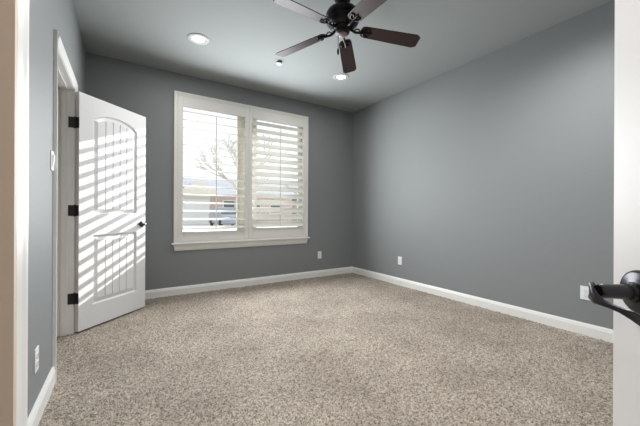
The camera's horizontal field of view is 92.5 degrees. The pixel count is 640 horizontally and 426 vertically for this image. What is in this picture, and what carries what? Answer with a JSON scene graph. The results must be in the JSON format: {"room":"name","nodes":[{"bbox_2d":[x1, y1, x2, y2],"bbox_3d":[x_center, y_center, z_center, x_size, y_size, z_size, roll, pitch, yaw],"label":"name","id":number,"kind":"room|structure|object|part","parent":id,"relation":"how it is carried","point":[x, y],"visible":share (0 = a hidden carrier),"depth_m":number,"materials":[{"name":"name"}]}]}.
{"room":"empty bedroom","nodes":[
{"label":"empty bedroom","id":0,"kind":"room"},
{"bbox_2d":[27,0,85,418],"bbox_3d":[-1.662,-0.347,1.829,0.115,2.790,3.532,0,0,-32],"label":"wall","id":1,"kind":"structure","parent":0,"point":[45,16],"depth_m":1.61,"materials":[{"name":"grey paint"}]},
{"bbox_2d":[34,345,38,373],"bbox_3d":[-1.383,0.719,1.499,0.009,0.115,0.070,0,0,-32],"label":"power outlet","id":2,"kind":"object","parent":1,"relation":"attached to","point":[36,351],"visible":1,"depth_m":1.49,"materials":[{"name":"white plastic"}]},
{"bbox_2d":[27,366,55,425],"bbox_3d":[-1.146,0.978,1.130,0.016,0.105,1.692,0,0,-32],"label":"baseboard","id":3,"kind":"structure","parent":1,"relation":"attached to","point":[36,413],"depth_m":1.57,"materials":[{"name":"white paint"}]},
{"bbox_2d":[50,150,54,170],"bbox_3d":[-1.568,-0.302,1.801,0.014,0.115,0.070,0,0,-32],"label":"light switch","id":4,"kind":"object","parent":1,"relation":"attached to","point":[52,156],"visible":1,"depth_m":1.79,"materials":[{"name":"white plastic"}]},
{"bbox_2d":[52,29,77,376],"bbox_3d":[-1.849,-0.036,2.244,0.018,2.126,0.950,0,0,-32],"label":"trim","id":5,"kind":"structure","parent":1,"relation":"attached to","point":[58,45],"depth_m":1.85,"materials":[{"name":"white paint"}]},
{"bbox_2d":[68,91,145,331],"bbox_3d":[-1.953,-0.005,2.906,0.095,2.018,0.757,0,0,16],"label":"door","id":6,"kind":"structure","parent":1,"relation":"in","point":[108,212],"depth_m":2.84,"materials":[{"name":"white paint"}]},
{"bbox_3d":[-1.947,-0.439,2.930,0.014,0.910,0.475,0,0,13],"label":"panel","id":7,"kind":"part","parent":6,"relation":"part of","materials":[{"name":"white paint"}]},
{"bbox_3d":[-1.951,0.506,2.930,0.014,0.610,0.475,0,0,13],"label":"panel","id":8,"kind":"part","parent":6,"relation":"part of","materials":[{"name":"white paint"}]},
{"bbox_3d":[-1.855,0.124,3.184,0.057,0.062,0.124,0,0,13],"label":"handle","id":9,"kind":"part","parent":6,"relation":"part of","materials":[{"name":"black metal"}]},
{"bbox_2d":[85,52,352,289],"bbox_3d":[-1.057,-0.345,4.354,3.916,2.790,0.180,0,0,-32],"label":"wall","id":10,"kind":"structure","parent":0,"point":[146,91],"depth_m":4.06,"materials":[{"name":"grey paint"}]},
{"bbox_2d":[171,90,309,250],"bbox_3d":[-1.027,-0.503,4.327,1.943,1.968,0.207,0,0,-32],"label":"window","id":11,"kind":"structure","parent":10,"relation":"in","point":[227,243],"depth_m":4.32,"materials":[{"name":"white wood"}]},
{"bbox_2d":[177,95,248,241],"bbox_3d":[-1.379,-0.542,4.034,0.911,1.812,0.122,0,0,-32],"label":"window shutter","id":12,"kind":"object","parent":11,"relation":"attached to","point":[183,101],"visible":1,"depth_m":3.98,"materials":[{"name":"white wood"}]},
{"bbox_3d":[-1.348,-0.518,3.987,0.011,1.457,0.009,0,0,-32],"label":"tilt rod","id":13,"kind":"part","parent":12,"relation":"part of","materials":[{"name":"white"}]},
{"bbox_3d":[-0.990,0.392,4.261,1.943,0.022,0.052,0,0,-32],"label":"sill","id":14,"kind":"part","parent":11,"relation":"part of","materials":[{"name":"white wood"}]},
{"bbox_3d":[-1.067,-0.547,4.389,1.837,1.815,0.060,0,0,-32],"label":"sash","id":15,"kind":"part","parent":11,"relation":"part of","materials":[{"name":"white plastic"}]},
{"bbox_2d":[249,109,305,237],"bbox_3d":[-0.611,-0.539,4.523,0.904,1.812,0.094,0,0,-32],"label":"window shutter","id":16,"kind":"object","parent":11,"relation":"attached to","point":[276,229],"visible":1,"depth_m":4.49,"materials":[{"name":"white wood"}]},
{"bbox_3d":[-0.580,-0.515,4.492,0.011,1.404,0.009,0,0,-32],"label":"tilt rod","id":17,"kind":"part","parent":16,"relation":"part of","materials":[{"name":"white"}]},
{"bbox_2d":[145,267,351,298],"bbox_3d":[-0.989,0.978,4.285,3.666,0.105,0.016,0,0,-32],"label":"baseboard","id":18,"kind":"structure","parent":10,"relation":"attached to","point":[155,293],"depth_m":4.20,"materials":[{"name":"white paint"}]},
{"bbox_2d":[38,273,612,425],"bbox_3d":[0.142,1.032,1.533,4.901,0.012,6.077,0,0,-32],"label":"floor","id":19,"kind":"structure","parent":0,"point":[347,349],"depth_m":2.08,"materials":[{"name":"beige carpet"}]},
{"bbox_2d":[588,0,639,425],"bbox_3d":[0.435,0.006,0.152,0.108,2.018,0.772,0,0,8],"label":"door","id":20,"kind":"structure","parent":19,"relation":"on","point":[625,290],"depth_m":0.50,"materials":[{"name":"white paint"}]},
{"bbox_3d":[0.453,0.136,0.435,0.065,0.054,0.124,0,0,8],"label":"handle","id":21,"kind":"part","parent":20,"relation":"part of","materials":[{"name":"black metal"}]},
{"bbox_2d":[73,0,611,112],"bbox_3d":[0.158,-1.774,1.536,5.102,0.120,6.272,0,0,-32],"label":"ceiling","id":22,"kind":"structure","parent":0,"point":[245,37],"depth_m":3.03,"materials":[{"name":"grey paint"}]},
{"bbox_2d":[187,33,208,44],"bbox_3d":[-1.207,-1.716,3.045,0.204,0.008,0.204,0,0,-32],"label":"recessed light","id":23,"kind":"object","parent":22,"relation":"in","point":[196,38],"visible":1,"depth_m":3.03,"materials":[{"name":"white plastic"}]},
{"bbox_2d":[333,73,348,80],"bbox_3d":[0.266,-1.710,3.885,0.204,0.008,0.204,0,0,-32],"label":"recessed light","id":24,"kind":"object","parent":22,"relation":"in","point":[341,76],"visible":1,"depth_m":3.88,"materials":[{"name":"white plastic"}]},
{"bbox_2d":[273,0,419,73],"bbox_3d":[0.175,-1.479,2.395,1.209,0.470,1.199,0,0,-32],"label":"ceiling fan","id":25,"kind":"object","parent":22,"relation":"hanging from","point":[343,16],"visible":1,"depth_m":2.41,"materials":[{"name":"brown wood"}]},
{"bbox_3d":[-0.159,-1.419,2.616,0.484,0.035,0.131,-7,-3,29],"label":"blade","id":26,"kind":"part","parent":25,"relation":"part of","materials":[{"name":"brown wood"}]},
{"bbox_3d":[-0.105,-1.419,2.166,0.484,0.035,0.131,-8,6,-43],"label":"blade","id":27,"kind":"part","parent":25,"relation":"part of","materials":[{"name":"brown wood"}]},
{"bbox_3d":[0.253,-1.417,2.807,0.131,0.035,0.484,0,-6,11],"label":"blade","id":28,"kind":"part","parent":25,"relation":"part of","materials":[{"name":"brown wood"}]},
{"bbox_3d":[0.340,-1.417,2.078,0.131,0.035,0.484,0,6,-25],"label":"blade","id":29,"kind":"part","parent":25,"relation":"part of","materials":[{"name":"brown wood"}]},
{"bbox_3d":[0.561,-1.416,2.474,0.484,0.035,0.131,6,-1,-7],"label":"blade","id":30,"kind":"part","parent":25,"relation":"part of","materials":[{"name":"brown wood"}]},
{"bbox_2d":[352,0,614,329],"bbox_3d":[1.868,-0.332,3.357,0.150,2.790,5.002,0,0,-32],"label":"wall","id":31,"kind":"structure","parent":0,"point":[490,176],"depth_m":3.16,"materials":[{"name":"grey paint"}]},
{"bbox_2d":[398,256,401,264],"bbox_3d":[1.133,0.687,4.356,0.009,0.115,0.070,0,0,-32],"label":"power outlet","id":32,"kind":"object","parent":31,"relation":"attached to","point":[399,257],"visible":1,"depth_m":4.35,"materials":[{"name":"white plastic"}]},
{"bbox_2d":[352,267,612,342],"bbox_3d":[1.800,0.991,3.300,0.016,0.105,4.672,0,0,-32],"label":"baseboard","id":33,"kind":"structure","parent":31,"relation":"attached to","point":[597,332],"depth_m":3.13,"materials":[{"name":"white paint"}]},
{"bbox_2d":[580,285,590,300],"bbox_3d":[2.250,0.685,2.601,0.009,0.115,0.070,0,0,-32],"label":"power outlet","id":34,"kind":"object","parent":31,"relation":"attached to","point":[584,290],"visible":0.91,"depth_m":2.60,"materials":[{"name":"white plastic"}]},
{"bbox_3d":[-0.318,-0.341,-0.085,0.328,2.790,1.240,0,0,-32],"label":"wall","id":35,"kind":"structure","parent":0,"visible":0},
{"bbox_2d":[0,0,17,425],"bbox_3d":[-0.212,-0.021,-0.055,0.134,2.110,1.175,0,0,-32],"label":"trim","id":36,"kind":"structure","parent":35,"relation":"attached to","point":[8,8],"depth_m":0.46,"materials":[{"name":"beige paint"}]},
{"bbox_2d":[16,0,28,425],"bbox_3d":[-0.172,-0.058,0.006,0.018,2.185,1.234,0,0,-32],"label":"trim","id":37,"kind":"structure","parent":35,"relation":"attached to","point":[23,5],"depth_m":0.51,"materials":[{"name":"white paint"}]},
{"label":"outside","id":38,"kind":"structure","parent":0,"visible":0},
{"bbox_2d":[183,224,235,229],"bbox_3d":[-8.578,1.059,21.864,4.600,0.055,7.100,0,0,-32],"label":"driveway","id":39,"kind":"structure","parent":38,"point":[213,224],"depth_m":19.71,"materials":[{"name":"concrete"}]},
{"bbox_2d":[208,207,235,225],"bbox_3d":[-6.754,0.331,22.356,1.760,1.418,4.315,0,0,-32],"label":"car","id":40,"kind":"object","parent":39,"relation":"on","point":[212,214],"visible":0.59,"depth_m":21.36,"materials":[{"name":"grey metal"}]},
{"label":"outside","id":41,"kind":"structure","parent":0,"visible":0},
{"bbox_2d":[207,224,296,227],"bbox_3d":[-16.886,1.129,45.173,100.000,0.240,85.648,0,0,-32],"label":"ground","id":42,"kind":"structure","parent":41,"point":[207,224],"depth_m":23.11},
{"bbox_2d":[189,130,284,187],"bbox_3d":[-3.155,-1.134,12.458,3.561,4.418,3.626,0,0,31],"label":"bare tree","id":43,"kind":"object","parent":42,"relation":"on","point":[221,175],"visible":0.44,"depth_m":12.02,"materials":[{"name":"grey plant"}]},
{"bbox_2d":[183,176,294,224],"bbox_3d":[-12.225,-1.180,28.545,19.000,4.400,9.700,0,0,-32],"label":"house","id":44,"kind":"structure","parent":42,"relation":"on","point":[190,182],"depth_m":26.36,"materials":[{"name":"beige"}]},
{"bbox_3d":[-10.298,-0.021,25.413,2.100,2.100,0.100,0,0,-32],"label":"garage door","id":45,"kind":"part","parent":44,"relation":"part of","materials":[{"name":"white paint"}]},
{"bbox_3d":[-8.004,-0.461,27.028,0.940,1.040,0.005,0,0,-32],"label":"pane","id":46,"kind":"part","parent":44,"relation":"part of","materials":[{"name":"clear glass"}]},
{"bbox_2d":[285,185,296,220],"bbox_3d":[1.165,-1.220,41.032,13.000,4.600,9.000,0,0,-32],"label":"house","id":47,"kind":"structure","parent":42,"relation":"on","point":[291,186],"depth_m":36.66,"materials":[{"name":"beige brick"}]},
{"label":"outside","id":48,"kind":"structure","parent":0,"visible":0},
{"bbox_2d":[183,229,235,231],"bbox_3d":[-0.288,1.099,19.078,100.000,0.050,6.500,0,0,-32],"label":"street","id":49,"kind":"structure","parent":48,"point":[201,229],"depth_m":17.62,"materials":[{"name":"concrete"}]}
]}

